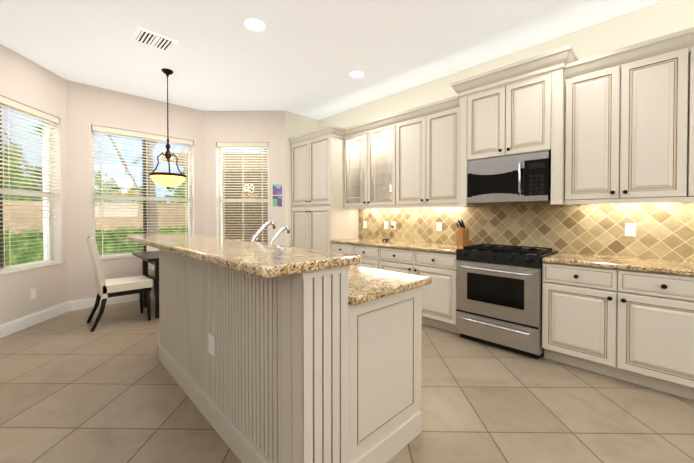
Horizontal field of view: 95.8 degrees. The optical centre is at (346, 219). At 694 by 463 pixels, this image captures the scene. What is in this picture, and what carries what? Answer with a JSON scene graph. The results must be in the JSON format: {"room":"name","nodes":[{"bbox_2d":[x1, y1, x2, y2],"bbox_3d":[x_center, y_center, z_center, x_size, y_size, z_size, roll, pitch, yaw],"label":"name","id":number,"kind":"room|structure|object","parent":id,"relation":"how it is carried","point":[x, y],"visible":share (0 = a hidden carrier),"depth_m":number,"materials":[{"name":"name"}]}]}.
{"room":"kitchen","nodes":[
{"label":"kitchen","id":0,"kind":"room"},
{"bbox_2d":[0,0,662,119],"bbox_3d":[-0.664,-1.871,1.118,7.226,0.120,8.996,-1,1,-44],"label":"ceiling","id":1,"kind":"structure","parent":0,"point":[304,57],"depth_m":3.25,"materials":[{"name":"white paint"}]},
{"bbox_2d":[131,27,177,52],"bbox_3d":[-1.967,-1.828,3.213,0.358,0.015,0.309,-1,1,-44],"label":"ceiling vent","id":2,"kind":"object","parent":1,"relation":"in","point":[153,39],"visible":1,"depth_m":3.19,"materials":[{"name":"white metal"}]},
{"bbox_2d":[149,68,185,188],"bbox_3d":[-2.224,-1.110,3.895,0.406,1.468,0.412,-1,1,-44],"label":"pendant lamp","id":3,"kind":"object","parent":1,"relation":"hanging from","point":[168,180],"visible":1,"depth_m":3.83,"materials":[{"name":"brown metal"}]},
{"bbox_2d":[244,19,264,31],"bbox_3d":[-0.868,-1.828,2.957,0.189,0.010,0.189,1,1,37],"label":"recessed light","id":4,"kind":"object","parent":1,"relation":"in","point":[255,25],"depth_m":2.96,"materials":[{"name":"white"}]},
{"bbox_2d":[349,71,363,77],"bbox_3d":[0.123,-1.840,3.989,0.189,0.010,0.189,1,1,40],"label":"recessed light","id":5,"kind":"object","parent":1,"relation":"in","point":[355,74],"depth_m":3.99,"materials":[{"name":"white"}]},
{"bbox_2d":[0,298,693,462],"bbox_3d":[-0.664,1.319,1.156,7.226,0.120,8.996,-1,1,-44],"label":"floor","id":6,"kind":"structure","parent":0,"point":[73,389],"depth_m":2.08,"materials":[{"name":"tile"}]},
{"bbox_2d":[85,236,152,331],"bbox_3d":[-2.734,0.715,3.767,0.591,1.038,0.460,-1,1,-44],"label":"dining chair","id":7,"kind":"object","parent":6,"relation":"on","point":[122,286],"visible":1,"depth_m":3.63,"materials":[{"name":"beige fabric"}]},
{"bbox_2d":[132,251,158,318],"bbox_3d":[-2.347,0.840,4.368,0.920,0.760,0.920,-1,1,-44],"label":"dining table","id":8,"kind":"object","parent":6,"relation":"on","point":[151,257],"visible":0.21,"depth_m":3.90,"materials":[{"name":"black wood"}]},
{"bbox_2d":[146,245,158,297],"bbox_3d":[-2.727,0.761,4.758,0.460,0.915,0.469,-1,1,-44],"label":"dining chair","id":9,"kind":"object","parent":6,"relation":"on","point":[150,269],"visible":0.12,"depth_m":4.68,"materials":[{"name":"beige"}]},
{"bbox_2d":[157,249,421,462],"bbox_3d":[-0.595,0.719,2.332,0.934,1.052,2.172,-1,1,-44],"label":"kitchen island","id":10,"kind":"object","parent":6,"relation":"on","point":[310,367],"visible":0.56,"depth_m":1.56,"materials":[{"name":"beige wood"}]},
{"bbox_2d":[126,233,437,304],"bbox_3d":[-0.742,0.262,2.337,1.109,0.224,2.440,-1,1,-44],"label":"countertop","id":11,"kind":"structure","parent":10,"relation":"on","point":[266,260],"depth_m":1.62,"materials":[{"name":"stone"}]},
{"bbox_2d":[251,220,289,243],"bbox_3d":[-0.530,0.168,2.514,0.446,0.330,0.680,-1,1,-44],"label":"island faucet","id":12,"kind":"object","parent":11,"relation":"on","point":[263,227],"visible":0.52,"depth_m":2.49,"materials":[{"name":"silver metal"}]},
{"bbox_2d":[456,244,557,358],"bbox_3d":[1.605,0.760,3.188,0.702,0.948,0.768,-1,1,-44],"label":"range oven","id":13,"kind":"object","parent":6,"relation":"on","point":[498,296],"visible":1,"depth_m":2.95,"materials":[{"name":"silver metal"}]},
{"bbox_2d":[0,0,693,324],"bbox_3d":[-0.664,-0.276,1.137,7.270,3.070,9.040,-1,1,-44],"label":"wall","id":14,"kind":"structure","parent":0,"point":[78,110],"depth_m":4.26,"materials":[{"name":"beige paint"}]},
{"bbox_2d":[0,107,62,274],"bbox_3d":[-3.714,-0.363,3.382,0.187,1.880,1.356,0,1,-6],"label":"window unit","id":15,"kind":"structure","parent":14,"relation":"in","point":[48,248],"depth_m":3.79,"materials":[{"name":"white"}]},
{"bbox_2d":[0,96,58,271],"bbox_3d":[-3.676,-0.373,3.386,0.063,1.855,1.332,0,1,-6],"label":"window blind","id":16,"kind":"object","parent":15,"relation":"attached to","point":[12,105],"visible":1,"depth_m":3.61,"materials":[{"name":"beige plastic"}]},
{"bbox_2d":[30,288,35,299],"bbox_3d":[-3.656,0.869,3.651,0.006,0.120,0.070,0,1,-5],"label":"electrical outlet plate","id":17,"kind":"object","parent":14,"relation":"attached to","point":[33,291],"depth_m":3.65,"materials":[{"name":"white plastic"}]},
{"bbox_2d":[0,289,153,337],"bbox_3d":[-0.664,1.191,1.154,6.842,0.134,8.610,-1,1,-44],"label":"baseboard","id":18,"kind":"structure","parent":14,"relation":"attached to","point":[15,325],"depth_m":3.95,"materials":[{"name":"white wood"}]},
{"bbox_2d":[91,126,191,258],"bbox_3d":[-3.110,-0.381,4.869,1.345,1.880,0.187,-1,1,-44],"label":"window unit","id":19,"kind":"structure","parent":14,"relation":"in","point":[146,216],"depth_m":4.85,"materials":[{"name":"white"}]},
{"bbox_2d":[92,125,192,257],"bbox_3d":[-3.083,-0.391,4.842,1.321,1.855,0.063,-1,1,-44],"label":"window blind","id":20,"kind":"object","parent":19,"relation":"attached to","point":[101,130],"visible":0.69,"depth_m":4.75,"materials":[{"name":"beige plastic"}]},
{"bbox_2d":[218,147,268,243],"bbox_3d":[-1.797,-0.388,5.457,0.905,1.880,0.177,0,1,0],"label":"window unit","id":21,"kind":"structure","parent":14,"relation":"in","point":[220,204],"depth_m":5.51,"materials":[{"name":"white"}]},
{"bbox_2d":[217,142,268,239],"bbox_3d":[-1.797,-0.398,5.424,0.881,1.855,0.063,0,1,0],"label":"window blind","id":22,"kind":"object","parent":21,"relation":"attached to","point":[243,145],"visible":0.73,"depth_m":5.41,"materials":[{"name":"beige plastic"}]},
{"bbox_2d":[273,196,281,206],"bbox_3d":[-1.194,-0.312,5.380,0.160,0.180,0.003,0,1,0],"label":"picture","id":23,"kind":"object","parent":14,"relation":"attached to","point":[277,201],"visible":1,"depth_m":5.38},
{"bbox_2d":[273,184,281,194],"bbox_3d":[-1.194,-0.512,5.377,0.160,0.180,0.003,0,1,0],"label":"picture","id":24,"kind":"object","parent":14,"relation":"attached to","point":[277,189],"visible":1,"depth_m":5.38},
{"bbox_2d":[384,221,387,228],"bbox_3d":[0.588,0.086,4.729,0.008,0.116,0.072,-1,1,-44],"label":"electrical outlet plate","id":25,"kind":"object","parent":14,"relation":"attached to","point":[385,222],"depth_m":4.73,"materials":[{"name":"white plastic"}]},
{"bbox_2d":[391,221,395,228],"bbox_3d":[0.686,0.087,4.629,0.007,0.116,0.072,-1,1,-44],"label":"electrical outlet plate","id":26,"kind":"object","parent":14,"relation":"attached to","point":[393,223],"depth_m":4.62,"materials":[{"name":"white plastic"}]},
{"bbox_2d":[436,222,441,230],"bbox_3d":[1.202,0.094,4.098,0.008,0.116,0.072,-1,1,-44],"label":"electrical outlet plate","id":27,"kind":"object","parent":14,"relation":"attached to","point":[438,224],"depth_m":4.09,"materials":[{"name":"white plastic"}]},
{"bbox_2d":[289,27,693,399],"bbox_3d":[1.610,-0.133,3.209,0.677,2.734,6.800,-1,1,-44],"label":"kitchen cabinets","id":28,"kind":"object","parent":14,"relation":"attached to","point":[615,126],"visible":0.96,"depth_m":2.75,"materials":[{"name":"beige wood"}]},
{"bbox_2d":[388,240,463,253],"bbox_3d":[0.663,0.332,4.209,0.626,0.040,2.002,-1,1,-44],"label":"countertop","id":29,"kind":"structure","parent":28,"relation":"on","point":[442,248],"depth_m":3.47,"materials":[{"name":"stone"}]},
{"bbox_2d":[456,219,468,246],"bbox_3d":[1.366,0.156,3.730,0.100,0.324,0.133,0,1,-24],"label":"knife block","id":30,"kind":"object","parent":29,"relation":"on","point":[462,236],"visible":1,"depth_m":3.68,"materials":[{"name":"brown wood"}]},
{"bbox_2d":[467,151,550,203],"bbox_3d":[1.699,-0.406,3.265,0.440,0.456,0.764,-1,1,-44],"label":"microwave","id":31,"kind":"object","parent":28,"relation":"attached to","point":[523,178],"visible":1,"depth_m":3.11,"materials":[{"name":"silver metal"}]},
{"bbox_2d":[542,252,693,275],"bbox_3d":[2.948,0.360,1.858,0.626,0.040,2.988,-1,1,-44],"label":"countertop","id":32,"kind":"structure","parent":28,"relation":"on","point":[678,267],"depth_m":2.46,"materials":[{"name":"stone"}]},
{"bbox_2d":[359,202,693,260],"bbox_3d":[2.207,0.216,3.079,0.012,0.840,5.775,-1,1,-44],"label":"tile backsplash","id":33,"kind":"structure","parent":14,"relation":"attached to","point":[664,230],"depth_m":3.15,"materials":[{"name":"beige tile"}]},
{"bbox_2d":[625,223,635,235],"bbox_3d":[2.498,0.090,2.764,0.007,0.116,0.072,-1,1,-44],"label":"electrical outlet plate","id":34,"kind":"object","parent":14,"relation":"attached to","point":[630,229],"depth_m":2.76,"materials":[{"name":"white plastic"}]},
{"label":"outside","id":35,"kind":"structure","parent":0,"visible":0},
{"bbox_2d":[1,107,267,266],"bbox_3d":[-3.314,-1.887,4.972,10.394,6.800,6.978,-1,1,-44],"label":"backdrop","id":36,"kind":"structure","parent":35,"point":[113,209],"depth_m":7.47,"materials":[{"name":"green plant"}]},
{"bbox_3d":[-4.212,1.511,6.008,12.500,0.020,6.500,-1,1,-44],"label":"ground","id":37,"kind":"structure","parent":35,"visible":0},
{"bbox_2d":[3,129,42,191],"bbox_3d":[-5.463,-0.848,5.912,0.336,4.706,1.570,0,1,22],"label":"trunk","id":38,"kind":"object","parent":37,"relation":"on","point":[39,186],"depth_m":5.55,"materials":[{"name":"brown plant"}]},
{"bbox_2d":[108,135,157,234],"bbox_3d":[-4.013,-0.855,6.457,0.486,4.712,1.556,0,1,22],"label":"trunk","id":39,"kind":"object","parent":37,"relation":"on","point":[151,215],"depth_m":6.42,"materials":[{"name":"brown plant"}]},
{"bbox_2d":[161,152,267,243],"bbox_3d":[-2.360,0.124,6.987,2.000,2.710,2.600,0,1,0],"label":"patio","id":40,"kind":"structure","parent":37,"relation":"on","point":[245,216],"depth_m":8.15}
]}

